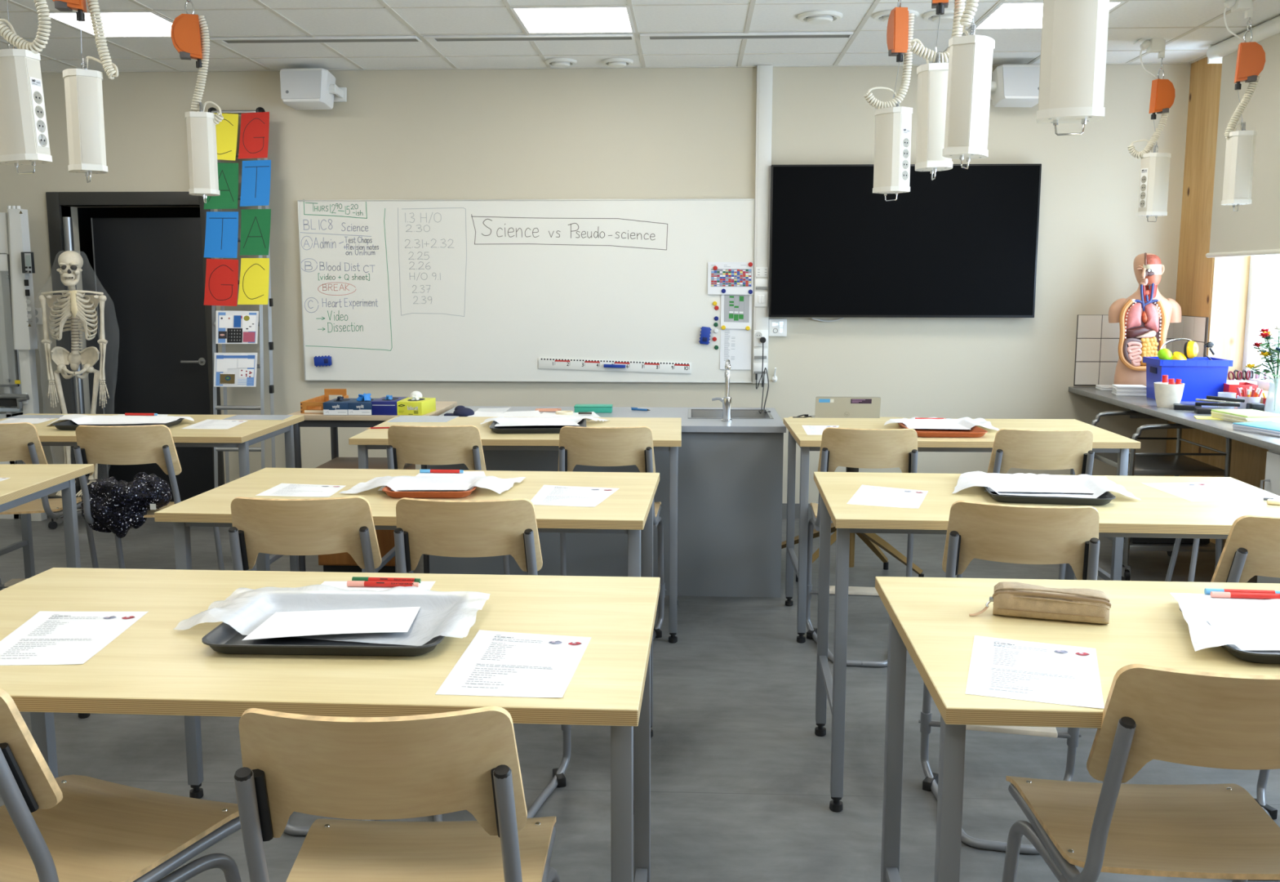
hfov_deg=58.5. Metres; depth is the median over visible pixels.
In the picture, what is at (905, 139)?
outlet
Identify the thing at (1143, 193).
outlet
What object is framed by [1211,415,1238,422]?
paper stack
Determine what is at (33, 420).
worksheet
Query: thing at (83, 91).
power outlet
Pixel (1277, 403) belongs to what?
cup
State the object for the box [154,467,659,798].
table
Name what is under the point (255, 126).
card
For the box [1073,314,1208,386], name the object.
tiles
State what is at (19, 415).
paper sheet
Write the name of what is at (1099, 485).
plastic bag
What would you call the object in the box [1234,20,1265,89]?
spring balancer
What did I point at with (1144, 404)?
countertop
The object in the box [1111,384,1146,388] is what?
pack
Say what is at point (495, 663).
worksheet
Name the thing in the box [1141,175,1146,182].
outlet
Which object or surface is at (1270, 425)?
paper stack
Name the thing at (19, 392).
tall cabinet
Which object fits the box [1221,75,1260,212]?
power outlet
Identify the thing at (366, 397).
glove
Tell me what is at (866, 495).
worksheet
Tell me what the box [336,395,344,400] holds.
glove
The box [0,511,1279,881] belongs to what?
floor
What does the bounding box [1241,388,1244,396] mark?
marker
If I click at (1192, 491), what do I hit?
worksheet
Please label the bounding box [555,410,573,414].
tape roll
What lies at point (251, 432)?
table
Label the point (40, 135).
outlet
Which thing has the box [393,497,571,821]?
chair
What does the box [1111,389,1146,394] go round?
pack
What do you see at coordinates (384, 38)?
ceiling vent
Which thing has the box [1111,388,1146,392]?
pack
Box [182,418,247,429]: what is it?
worksheet
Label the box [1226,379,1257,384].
bundle
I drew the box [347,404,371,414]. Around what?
print
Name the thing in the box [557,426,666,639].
chair
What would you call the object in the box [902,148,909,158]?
outlet
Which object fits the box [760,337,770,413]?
cable
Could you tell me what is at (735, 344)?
sheet
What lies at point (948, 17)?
valve
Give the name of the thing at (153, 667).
table
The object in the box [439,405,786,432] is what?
countertop
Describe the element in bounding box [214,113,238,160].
card
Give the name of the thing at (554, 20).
ceiling light panel
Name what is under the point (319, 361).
eraser
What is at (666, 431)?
table
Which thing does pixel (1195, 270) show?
wall
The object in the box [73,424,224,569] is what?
chair
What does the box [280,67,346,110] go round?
wall speaker
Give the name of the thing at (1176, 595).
paper sheet
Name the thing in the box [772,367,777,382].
wall hook
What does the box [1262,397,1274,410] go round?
cup
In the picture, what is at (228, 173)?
card
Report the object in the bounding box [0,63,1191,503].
wall
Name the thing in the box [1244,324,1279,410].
flower bouquet
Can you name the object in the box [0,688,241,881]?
chair
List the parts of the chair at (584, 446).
backrest, seat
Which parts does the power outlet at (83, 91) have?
pull handle, panel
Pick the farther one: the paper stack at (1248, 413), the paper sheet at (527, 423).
the paper stack at (1248, 413)
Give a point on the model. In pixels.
(70, 262)
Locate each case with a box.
[968,581,1111,623]
[1173,403,1201,410]
[1194,407,1222,413]
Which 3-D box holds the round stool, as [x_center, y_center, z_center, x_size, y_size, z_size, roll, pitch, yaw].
[2.343,0.605,4.745,0.352,0.607,0.352,0,8,3]
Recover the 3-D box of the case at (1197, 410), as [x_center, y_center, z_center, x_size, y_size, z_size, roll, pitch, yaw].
[2.932,-0.155,5.883,0.130,0.026,0.085,2,8,15]
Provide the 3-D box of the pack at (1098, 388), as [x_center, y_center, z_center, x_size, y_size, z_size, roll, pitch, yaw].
[2.945,-0.330,7.194,0.117,0.012,0.129,1,8,8]
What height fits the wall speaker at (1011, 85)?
0.228 m
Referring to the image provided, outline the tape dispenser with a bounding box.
[1245,402,1264,411]
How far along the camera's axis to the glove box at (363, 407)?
5.99 m
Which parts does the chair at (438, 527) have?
backrest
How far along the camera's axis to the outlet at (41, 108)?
3.71 m
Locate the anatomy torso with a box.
[1108,252,1181,386]
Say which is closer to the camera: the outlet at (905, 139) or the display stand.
the outlet at (905, 139)
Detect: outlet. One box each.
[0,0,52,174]
[22,392,27,404]
[33,91,42,104]
[35,105,44,118]
[36,120,45,133]
[38,133,47,146]
[62,0,118,182]
[184,15,223,203]
[755,331,761,338]
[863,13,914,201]
[902,137,909,147]
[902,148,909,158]
[902,159,908,169]
[902,170,908,180]
[910,0,965,180]
[942,0,995,168]
[1036,0,1109,135]
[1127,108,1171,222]
[1139,200,1145,207]
[1140,183,1146,191]
[1140,191,1145,199]
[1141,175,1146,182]
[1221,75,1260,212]
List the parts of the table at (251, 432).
leg, rail, leg, rail, leg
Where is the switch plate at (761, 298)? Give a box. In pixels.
[754,291,768,306]
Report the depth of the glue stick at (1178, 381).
6.17 m
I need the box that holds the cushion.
[1183,341,1188,359]
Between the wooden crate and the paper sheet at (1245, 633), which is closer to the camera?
the paper sheet at (1245, 633)
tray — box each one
[52,417,184,430]
[201,622,444,656]
[382,485,476,497]
[489,418,586,433]
[897,422,987,437]
[983,486,1115,505]
[1179,607,1279,663]
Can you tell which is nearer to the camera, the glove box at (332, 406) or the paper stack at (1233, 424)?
the paper stack at (1233, 424)
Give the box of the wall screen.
[768,164,1041,317]
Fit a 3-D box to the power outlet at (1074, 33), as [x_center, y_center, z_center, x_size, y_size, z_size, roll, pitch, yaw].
[1.037,-0.960,2.729,0.152,0.447,0.126,3,8,19]
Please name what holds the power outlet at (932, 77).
hanging from the wire at (940, 14)
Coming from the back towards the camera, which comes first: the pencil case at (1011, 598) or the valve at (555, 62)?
the valve at (555, 62)
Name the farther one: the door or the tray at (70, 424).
the door
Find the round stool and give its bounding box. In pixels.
[1164,537,1221,581]
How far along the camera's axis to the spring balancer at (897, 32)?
4.75 m
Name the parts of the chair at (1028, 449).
backrest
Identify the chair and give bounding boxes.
[0,422,98,590]
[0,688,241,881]
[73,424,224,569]
[227,496,382,835]
[233,705,559,881]
[386,424,510,574]
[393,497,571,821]
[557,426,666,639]
[805,426,918,666]
[918,500,1099,853]
[956,428,1094,579]
[1001,663,1279,881]
[1120,515,1279,818]
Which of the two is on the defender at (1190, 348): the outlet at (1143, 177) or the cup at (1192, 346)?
the cup at (1192, 346)
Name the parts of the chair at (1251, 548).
backrest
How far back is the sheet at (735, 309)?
7.38 m
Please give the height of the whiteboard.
1.181 m
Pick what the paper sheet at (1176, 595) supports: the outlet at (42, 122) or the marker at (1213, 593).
the marker at (1213, 593)
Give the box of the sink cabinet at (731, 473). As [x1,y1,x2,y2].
[426,405,786,596]
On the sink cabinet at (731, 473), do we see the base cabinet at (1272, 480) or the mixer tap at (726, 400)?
the mixer tap at (726, 400)
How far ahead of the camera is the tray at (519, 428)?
4.97 m
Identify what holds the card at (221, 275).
attached to the display stand
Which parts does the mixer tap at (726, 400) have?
lever, spout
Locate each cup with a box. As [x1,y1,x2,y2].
[1186,340,1198,358]
[1217,391,1236,408]
[1236,395,1261,408]
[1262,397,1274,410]
[1271,400,1279,412]
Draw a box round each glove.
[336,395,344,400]
[356,392,371,400]
[385,395,392,399]
[411,395,419,399]
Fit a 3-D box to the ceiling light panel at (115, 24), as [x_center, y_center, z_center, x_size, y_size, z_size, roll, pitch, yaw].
[-2.732,-2.199,6.042,0.594,0.004,0.594,0,8,3]
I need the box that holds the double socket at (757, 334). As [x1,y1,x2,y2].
[753,329,768,346]
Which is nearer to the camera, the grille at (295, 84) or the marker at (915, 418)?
the marker at (915, 418)
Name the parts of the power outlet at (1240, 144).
pull handle, panel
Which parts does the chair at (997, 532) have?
backrest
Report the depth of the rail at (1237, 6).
5.52 m
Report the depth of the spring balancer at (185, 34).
4.90 m
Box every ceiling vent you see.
[210,35,422,44]
[423,34,634,42]
[640,31,853,39]
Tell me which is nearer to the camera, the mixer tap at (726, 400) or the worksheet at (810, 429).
the worksheet at (810, 429)
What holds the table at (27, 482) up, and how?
on the floor
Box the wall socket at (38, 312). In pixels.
[35,307,43,324]
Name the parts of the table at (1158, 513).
leg, leg, rail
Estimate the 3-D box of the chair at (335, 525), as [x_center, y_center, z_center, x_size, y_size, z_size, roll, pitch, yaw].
[-0.906,0.605,3.317,0.477,0.994,0.575,0,8,-1]
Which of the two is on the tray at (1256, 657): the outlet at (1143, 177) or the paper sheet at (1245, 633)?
the paper sheet at (1245, 633)
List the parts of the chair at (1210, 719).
seat, backrest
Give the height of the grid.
0.006 m
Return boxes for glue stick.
[1161,374,1168,383]
[1168,378,1174,384]
[1175,378,1181,384]
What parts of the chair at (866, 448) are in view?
seat, backrest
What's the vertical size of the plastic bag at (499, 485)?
0.030 m
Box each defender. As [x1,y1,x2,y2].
[1157,348,1173,359]
[1160,337,1214,359]
[1171,351,1186,359]
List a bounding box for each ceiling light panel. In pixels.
[48,11,173,37]
[509,6,635,33]
[975,0,1124,29]
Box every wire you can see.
[6,0,9,29]
[80,22,81,51]
[935,13,940,47]
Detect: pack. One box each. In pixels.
[1095,384,1112,388]
[1095,386,1111,390]
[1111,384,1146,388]
[1111,386,1146,390]
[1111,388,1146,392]
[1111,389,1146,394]
[1111,391,1146,395]
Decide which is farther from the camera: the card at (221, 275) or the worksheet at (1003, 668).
the card at (221, 275)
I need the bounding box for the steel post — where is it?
[62,217,89,516]
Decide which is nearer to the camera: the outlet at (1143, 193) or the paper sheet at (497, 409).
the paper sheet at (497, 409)
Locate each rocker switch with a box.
[23,279,28,285]
[25,289,30,295]
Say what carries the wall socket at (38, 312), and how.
attached to the wall at (663, 133)
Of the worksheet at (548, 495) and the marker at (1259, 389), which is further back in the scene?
the marker at (1259, 389)
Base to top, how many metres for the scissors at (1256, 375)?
0.147 m
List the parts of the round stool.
leg, leg, leg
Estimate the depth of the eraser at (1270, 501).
3.38 m
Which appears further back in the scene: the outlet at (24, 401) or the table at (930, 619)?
the outlet at (24, 401)
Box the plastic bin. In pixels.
[1142,356,1233,401]
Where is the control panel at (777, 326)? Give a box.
[768,318,786,336]
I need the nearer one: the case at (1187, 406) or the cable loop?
the case at (1187, 406)
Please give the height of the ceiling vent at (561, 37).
0.011 m
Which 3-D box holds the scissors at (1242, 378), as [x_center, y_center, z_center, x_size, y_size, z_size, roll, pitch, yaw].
[3.558,-0.348,6.758,0.070,0.148,0.011,-2,8,-14]
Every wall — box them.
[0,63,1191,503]
[1164,57,1268,543]
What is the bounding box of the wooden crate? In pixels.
[300,388,348,413]
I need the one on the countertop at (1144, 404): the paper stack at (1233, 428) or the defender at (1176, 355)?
the paper stack at (1233, 428)
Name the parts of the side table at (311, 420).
leg, leg, rail, leg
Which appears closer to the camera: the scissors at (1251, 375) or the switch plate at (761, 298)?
the scissors at (1251, 375)
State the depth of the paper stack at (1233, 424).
5.10 m
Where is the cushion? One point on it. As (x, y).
(1186, 345)
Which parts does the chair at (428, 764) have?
backrest, seat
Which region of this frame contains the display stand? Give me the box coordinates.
[208,106,275,488]
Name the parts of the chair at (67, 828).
backrest, seat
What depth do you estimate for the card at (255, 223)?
7.29 m
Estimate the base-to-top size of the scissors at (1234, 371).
0.147 m
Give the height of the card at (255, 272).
0.294 m
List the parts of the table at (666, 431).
leg, leg, rail, leg, leg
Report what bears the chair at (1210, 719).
on the floor
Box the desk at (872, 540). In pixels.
[781,416,924,581]
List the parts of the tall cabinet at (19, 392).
sash rail, service knob, service knob, post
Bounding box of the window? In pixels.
[1207,254,1279,403]
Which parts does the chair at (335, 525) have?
backrest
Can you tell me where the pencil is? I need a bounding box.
[366,426,389,428]
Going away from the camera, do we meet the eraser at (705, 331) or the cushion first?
the cushion
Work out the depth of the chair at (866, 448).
4.46 m
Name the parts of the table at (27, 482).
rail, leg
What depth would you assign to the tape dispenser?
5.92 m
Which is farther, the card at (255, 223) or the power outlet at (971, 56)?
the card at (255, 223)
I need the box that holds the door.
[45,191,224,508]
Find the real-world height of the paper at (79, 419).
0.029 m
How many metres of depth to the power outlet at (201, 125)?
4.96 m
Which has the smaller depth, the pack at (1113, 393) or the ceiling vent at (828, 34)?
the ceiling vent at (828, 34)
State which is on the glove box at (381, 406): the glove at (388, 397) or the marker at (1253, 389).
the glove at (388, 397)
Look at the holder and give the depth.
6.20 m
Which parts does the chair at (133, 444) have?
backrest, seat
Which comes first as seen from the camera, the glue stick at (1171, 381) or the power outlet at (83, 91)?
the power outlet at (83, 91)
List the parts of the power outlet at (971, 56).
panel, pull handle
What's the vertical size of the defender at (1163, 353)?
0.080 m
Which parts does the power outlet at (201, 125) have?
panel, pull handle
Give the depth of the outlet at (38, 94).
3.70 m
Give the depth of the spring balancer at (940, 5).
3.86 m
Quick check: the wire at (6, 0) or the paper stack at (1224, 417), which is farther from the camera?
the paper stack at (1224, 417)
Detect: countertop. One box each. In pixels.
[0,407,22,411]
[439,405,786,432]
[1068,386,1279,453]
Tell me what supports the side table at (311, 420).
on the floor
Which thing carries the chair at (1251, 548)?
on the floor
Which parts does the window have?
sill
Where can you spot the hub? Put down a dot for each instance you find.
(804, 415)
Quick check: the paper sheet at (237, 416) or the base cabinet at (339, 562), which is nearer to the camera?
the paper sheet at (237, 416)
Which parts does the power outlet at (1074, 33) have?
panel, pull handle, panel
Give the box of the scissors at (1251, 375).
[1245,369,1253,380]
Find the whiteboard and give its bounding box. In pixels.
[297,198,755,382]
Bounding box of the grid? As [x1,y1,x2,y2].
[0,0,1255,72]
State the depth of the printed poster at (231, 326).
7.33 m
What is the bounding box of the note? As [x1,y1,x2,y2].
[1193,415,1222,419]
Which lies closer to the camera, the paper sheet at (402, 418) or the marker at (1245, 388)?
the paper sheet at (402, 418)
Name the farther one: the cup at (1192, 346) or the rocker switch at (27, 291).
the rocker switch at (27, 291)
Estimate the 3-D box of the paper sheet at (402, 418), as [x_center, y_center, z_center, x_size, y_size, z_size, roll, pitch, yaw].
[-1.039,-0.106,5.492,0.293,0.001,0.270,0,8,3]
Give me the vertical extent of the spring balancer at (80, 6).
0.326 m
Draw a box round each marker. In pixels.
[124,413,157,415]
[346,580,419,586]
[351,576,421,582]
[419,469,463,472]
[915,417,946,418]
[1204,587,1279,594]
[1210,591,1279,599]
[1235,386,1241,395]
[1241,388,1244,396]
[1244,387,1247,396]
[1248,386,1252,396]
[1250,388,1254,396]
[1255,388,1261,396]
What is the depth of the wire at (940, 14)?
3.90 m
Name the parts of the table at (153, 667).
leg, leg, leg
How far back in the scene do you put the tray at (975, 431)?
4.84 m
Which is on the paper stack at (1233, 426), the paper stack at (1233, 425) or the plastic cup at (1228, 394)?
the paper stack at (1233, 425)
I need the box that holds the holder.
[535,408,561,411]
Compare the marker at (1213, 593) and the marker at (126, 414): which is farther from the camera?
the marker at (126, 414)
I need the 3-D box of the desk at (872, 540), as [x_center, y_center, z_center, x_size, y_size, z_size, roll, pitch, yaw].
[1.164,0.305,6.385,0.827,0.744,1.218,0,8,3]
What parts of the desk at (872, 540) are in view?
arm, arm, arm, arm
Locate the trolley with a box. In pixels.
[1091,410,1231,580]
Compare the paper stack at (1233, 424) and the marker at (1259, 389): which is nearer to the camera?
the paper stack at (1233, 424)
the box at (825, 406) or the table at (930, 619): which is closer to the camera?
the table at (930, 619)
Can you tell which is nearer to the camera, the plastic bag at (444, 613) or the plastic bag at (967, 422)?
the plastic bag at (444, 613)
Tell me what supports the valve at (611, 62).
attached to the ceiling
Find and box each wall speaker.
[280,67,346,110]
[990,64,1039,107]
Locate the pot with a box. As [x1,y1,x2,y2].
[1154,382,1184,407]
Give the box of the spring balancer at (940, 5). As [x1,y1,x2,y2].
[930,0,948,14]
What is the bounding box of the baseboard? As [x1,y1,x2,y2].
[48,496,812,518]
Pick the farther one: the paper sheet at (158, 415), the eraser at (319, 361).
the eraser at (319, 361)
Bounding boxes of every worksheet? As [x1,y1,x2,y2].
[0,417,55,423]
[0,477,9,480]
[0,610,147,665]
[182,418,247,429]
[255,483,345,496]
[435,629,591,697]
[530,484,618,506]
[802,425,839,434]
[846,484,928,508]
[964,635,1104,708]
[1142,482,1255,501]
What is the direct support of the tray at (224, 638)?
on the table at (153, 667)
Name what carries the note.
on the countertop at (1144, 404)
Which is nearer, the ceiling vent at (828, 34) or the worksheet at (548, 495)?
the worksheet at (548, 495)
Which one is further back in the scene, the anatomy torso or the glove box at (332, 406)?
the anatomy torso
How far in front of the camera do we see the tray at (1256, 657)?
1.96 m
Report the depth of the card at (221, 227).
7.30 m
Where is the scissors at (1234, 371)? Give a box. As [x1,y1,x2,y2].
[1227,369,1239,380]
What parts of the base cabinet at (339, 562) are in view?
door, door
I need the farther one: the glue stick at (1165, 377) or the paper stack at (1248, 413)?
the glue stick at (1165, 377)
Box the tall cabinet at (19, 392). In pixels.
[0,205,47,520]
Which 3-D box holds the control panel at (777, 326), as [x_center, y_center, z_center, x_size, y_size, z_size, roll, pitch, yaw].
[0.893,-0.735,7.407,0.116,0.112,0.036,0,8,3]
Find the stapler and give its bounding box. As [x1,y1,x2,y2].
[1195,395,1244,406]
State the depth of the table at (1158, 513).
3.35 m
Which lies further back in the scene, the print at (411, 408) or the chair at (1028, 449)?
the print at (411, 408)
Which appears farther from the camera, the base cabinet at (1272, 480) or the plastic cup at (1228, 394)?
the plastic cup at (1228, 394)
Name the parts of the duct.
usb plate, usb plate, usb plate, button panel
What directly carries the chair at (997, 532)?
on the floor
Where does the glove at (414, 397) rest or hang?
on the glove box at (423, 406)
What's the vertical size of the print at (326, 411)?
0.055 m
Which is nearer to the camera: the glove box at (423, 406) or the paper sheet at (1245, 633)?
the paper sheet at (1245, 633)
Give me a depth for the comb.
5.97 m
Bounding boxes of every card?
[204,162,238,208]
[204,211,238,257]
[204,258,238,306]
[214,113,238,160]
[237,257,269,304]
[238,111,269,159]
[240,160,271,206]
[240,208,271,255]
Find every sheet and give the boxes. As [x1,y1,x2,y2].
[7,414,63,417]
[118,413,168,416]
[222,414,293,419]
[242,606,420,639]
[320,581,435,591]
[377,483,474,490]
[386,415,459,422]
[415,471,485,475]
[468,409,540,417]
[475,407,510,413]
[489,421,579,426]
[536,411,599,417]
[707,262,753,294]
[720,294,751,328]
[720,328,751,369]
[903,423,970,429]
[984,480,1093,493]
[1169,592,1268,601]
[1207,618,1279,649]
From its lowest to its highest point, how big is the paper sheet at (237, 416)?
0.001 m
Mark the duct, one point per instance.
(764, 73)
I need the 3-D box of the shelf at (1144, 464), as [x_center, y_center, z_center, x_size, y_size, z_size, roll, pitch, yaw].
[2.787,0.121,6.174,0.470,0.028,0.600,0,8,3]
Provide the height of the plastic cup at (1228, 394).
0.088 m
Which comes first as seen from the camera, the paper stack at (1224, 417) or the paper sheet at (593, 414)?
the paper stack at (1224, 417)
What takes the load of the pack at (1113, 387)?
on the pack at (1117, 390)
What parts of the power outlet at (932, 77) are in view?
pull handle, panel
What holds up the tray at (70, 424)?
on the table at (251, 432)
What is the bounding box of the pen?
[631,407,650,410]
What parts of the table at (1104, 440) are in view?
leg, leg, rail, leg, leg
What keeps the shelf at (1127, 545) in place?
attached to the trolley
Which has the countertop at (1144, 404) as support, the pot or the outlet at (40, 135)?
the pot
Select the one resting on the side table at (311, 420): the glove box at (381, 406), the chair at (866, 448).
the glove box at (381, 406)
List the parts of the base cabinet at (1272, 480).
handle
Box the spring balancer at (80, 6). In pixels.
[52,0,87,22]
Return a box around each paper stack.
[1210,410,1279,419]
[1211,408,1279,417]
[1211,412,1279,421]
[1211,413,1279,422]
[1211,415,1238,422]
[1232,421,1279,431]
[1232,423,1279,432]
[1232,425,1279,434]
[1232,426,1279,435]
[1232,427,1279,436]
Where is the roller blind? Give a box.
[1205,15,1279,257]
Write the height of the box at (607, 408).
0.036 m
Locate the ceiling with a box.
[0,0,1279,71]
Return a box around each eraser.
[313,355,332,366]
[698,326,711,344]
[1266,498,1279,505]
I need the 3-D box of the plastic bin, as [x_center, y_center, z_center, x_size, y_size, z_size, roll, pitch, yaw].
[3.142,-0.357,6.579,0.394,0.235,0.288,1,8,6]
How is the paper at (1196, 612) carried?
on the table at (930, 619)
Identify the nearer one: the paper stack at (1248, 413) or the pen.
the paper stack at (1248, 413)
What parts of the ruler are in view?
handle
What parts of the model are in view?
arm, arm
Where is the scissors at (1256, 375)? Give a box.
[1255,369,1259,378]
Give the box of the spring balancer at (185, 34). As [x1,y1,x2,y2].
[170,0,202,68]
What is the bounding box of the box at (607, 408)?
[573,404,613,413]
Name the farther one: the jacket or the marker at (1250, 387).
the marker at (1250, 387)
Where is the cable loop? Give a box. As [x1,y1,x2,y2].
[811,317,844,321]
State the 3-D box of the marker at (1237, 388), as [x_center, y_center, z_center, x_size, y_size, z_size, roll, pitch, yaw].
[3.192,-0.232,6.072,0.047,0.106,0.013,5,9,32]
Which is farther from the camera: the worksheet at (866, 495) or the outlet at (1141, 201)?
the outlet at (1141, 201)
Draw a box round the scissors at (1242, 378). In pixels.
[1236,369,1246,380]
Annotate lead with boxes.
[755,371,764,413]
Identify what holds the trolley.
on the floor
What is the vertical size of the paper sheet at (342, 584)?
0.001 m
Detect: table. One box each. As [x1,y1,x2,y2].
[0,413,304,577]
[0,463,93,718]
[0,567,660,881]
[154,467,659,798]
[288,401,457,573]
[348,416,681,642]
[782,417,1140,642]
[813,471,1279,811]
[875,576,1279,881]
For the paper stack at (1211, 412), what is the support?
on the paper stack at (1224, 417)
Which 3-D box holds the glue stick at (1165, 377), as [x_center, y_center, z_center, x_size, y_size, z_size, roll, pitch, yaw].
[2.836,-0.275,6.174,0.035,0.161,0.030,0,8,3]
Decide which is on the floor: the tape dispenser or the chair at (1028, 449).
the chair at (1028, 449)
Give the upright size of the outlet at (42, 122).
0.042 m
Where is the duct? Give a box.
[752,65,773,383]
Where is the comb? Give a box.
[577,412,591,413]
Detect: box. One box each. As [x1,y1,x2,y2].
[323,398,356,415]
[347,398,377,415]
[370,396,408,415]
[397,397,435,415]
[573,404,613,413]
[810,396,880,417]
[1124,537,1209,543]
[1223,382,1257,397]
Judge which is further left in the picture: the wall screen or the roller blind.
the wall screen
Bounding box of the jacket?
[80,471,172,537]
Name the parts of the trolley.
frame, rail, frame, rail, rail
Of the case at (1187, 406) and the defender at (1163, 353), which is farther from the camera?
the defender at (1163, 353)
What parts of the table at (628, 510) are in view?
leg, leg, rail, leg, leg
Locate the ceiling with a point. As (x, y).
(1188, 13)
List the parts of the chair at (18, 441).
backrest, seat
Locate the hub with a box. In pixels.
[792,413,811,417]
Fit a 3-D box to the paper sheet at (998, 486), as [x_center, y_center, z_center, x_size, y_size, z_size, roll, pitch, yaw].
[1.250,0.145,3.608,0.349,0.002,0.210,1,8,8]
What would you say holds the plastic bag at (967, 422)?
on the table at (1104, 440)
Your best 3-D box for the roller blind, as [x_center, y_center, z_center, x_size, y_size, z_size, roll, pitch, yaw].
[3.258,-1.484,5.282,0.132,1.206,2.760,0,8,3]
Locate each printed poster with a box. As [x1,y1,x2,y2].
[213,352,257,386]
[215,310,258,343]
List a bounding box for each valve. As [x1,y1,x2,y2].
[545,57,577,67]
[601,57,633,67]
[797,10,842,24]
[872,9,919,22]
[922,8,961,23]
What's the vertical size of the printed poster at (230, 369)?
0.219 m
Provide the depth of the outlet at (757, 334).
7.37 m
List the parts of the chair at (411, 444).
backrest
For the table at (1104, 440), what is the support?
on the floor
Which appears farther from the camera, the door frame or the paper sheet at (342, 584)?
the door frame
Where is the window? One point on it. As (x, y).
(1237, 281)
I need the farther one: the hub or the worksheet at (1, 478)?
the hub
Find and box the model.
[38,250,109,529]
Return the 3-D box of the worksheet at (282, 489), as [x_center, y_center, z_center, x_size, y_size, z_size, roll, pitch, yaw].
[-1.062,0.154,3.610,0.236,0.001,0.231,0,8,3]
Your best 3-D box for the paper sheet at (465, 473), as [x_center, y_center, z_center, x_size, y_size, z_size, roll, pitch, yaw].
[-0.642,0.112,3.921,0.239,0.001,0.103,0,8,0]
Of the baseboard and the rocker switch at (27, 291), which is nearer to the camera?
the rocker switch at (27, 291)
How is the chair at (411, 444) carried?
on the floor
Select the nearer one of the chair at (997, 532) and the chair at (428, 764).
the chair at (428, 764)
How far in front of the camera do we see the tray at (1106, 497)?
3.38 m
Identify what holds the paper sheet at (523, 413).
on the sink cabinet at (731, 473)
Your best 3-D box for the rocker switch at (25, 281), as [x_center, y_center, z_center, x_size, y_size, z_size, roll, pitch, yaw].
[-3.881,-1.000,7.227,0.024,0.040,0.012,0,8,3]
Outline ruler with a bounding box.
[537,357,691,373]
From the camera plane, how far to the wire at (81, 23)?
4.04 m
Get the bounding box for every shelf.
[1093,452,1224,475]
[1106,537,1215,551]
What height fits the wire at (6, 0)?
0.556 m
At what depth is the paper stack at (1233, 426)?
5.09 m
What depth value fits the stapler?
5.97 m
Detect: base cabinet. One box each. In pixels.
[315,457,415,572]
[1257,449,1279,582]
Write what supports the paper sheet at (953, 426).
on the tray at (975, 431)
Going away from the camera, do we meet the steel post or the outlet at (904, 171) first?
the outlet at (904, 171)
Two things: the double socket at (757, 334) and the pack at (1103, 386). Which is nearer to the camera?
the pack at (1103, 386)
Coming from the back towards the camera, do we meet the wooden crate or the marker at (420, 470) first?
the wooden crate
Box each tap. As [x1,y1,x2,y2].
[711,359,732,421]
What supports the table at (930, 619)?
on the floor
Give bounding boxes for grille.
[280,70,322,99]
[1002,66,1039,96]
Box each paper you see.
[47,413,194,425]
[1176,598,1279,653]
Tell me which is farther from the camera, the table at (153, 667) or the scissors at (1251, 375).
the scissors at (1251, 375)
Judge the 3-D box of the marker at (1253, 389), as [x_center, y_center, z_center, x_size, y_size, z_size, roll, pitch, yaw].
[3.224,-0.224,6.025,0.013,0.104,0.046,0,8,3]
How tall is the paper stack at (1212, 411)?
0.008 m
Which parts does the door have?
handle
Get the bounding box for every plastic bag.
[173,584,490,645]
[338,474,525,493]
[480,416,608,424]
[884,417,999,430]
[952,471,1140,499]
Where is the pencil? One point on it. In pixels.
(370, 427)
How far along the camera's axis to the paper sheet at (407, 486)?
3.59 m
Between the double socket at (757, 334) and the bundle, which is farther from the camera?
the double socket at (757, 334)
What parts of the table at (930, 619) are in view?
leg, leg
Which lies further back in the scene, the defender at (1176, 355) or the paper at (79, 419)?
the defender at (1176, 355)
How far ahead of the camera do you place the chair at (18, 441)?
4.64 m
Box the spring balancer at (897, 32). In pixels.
[886,0,908,62]
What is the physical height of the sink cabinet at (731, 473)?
0.912 m
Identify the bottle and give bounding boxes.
[409,391,422,397]
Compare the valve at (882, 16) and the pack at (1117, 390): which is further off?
the pack at (1117, 390)
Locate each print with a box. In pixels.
[323,404,347,414]
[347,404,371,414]
[398,404,417,414]

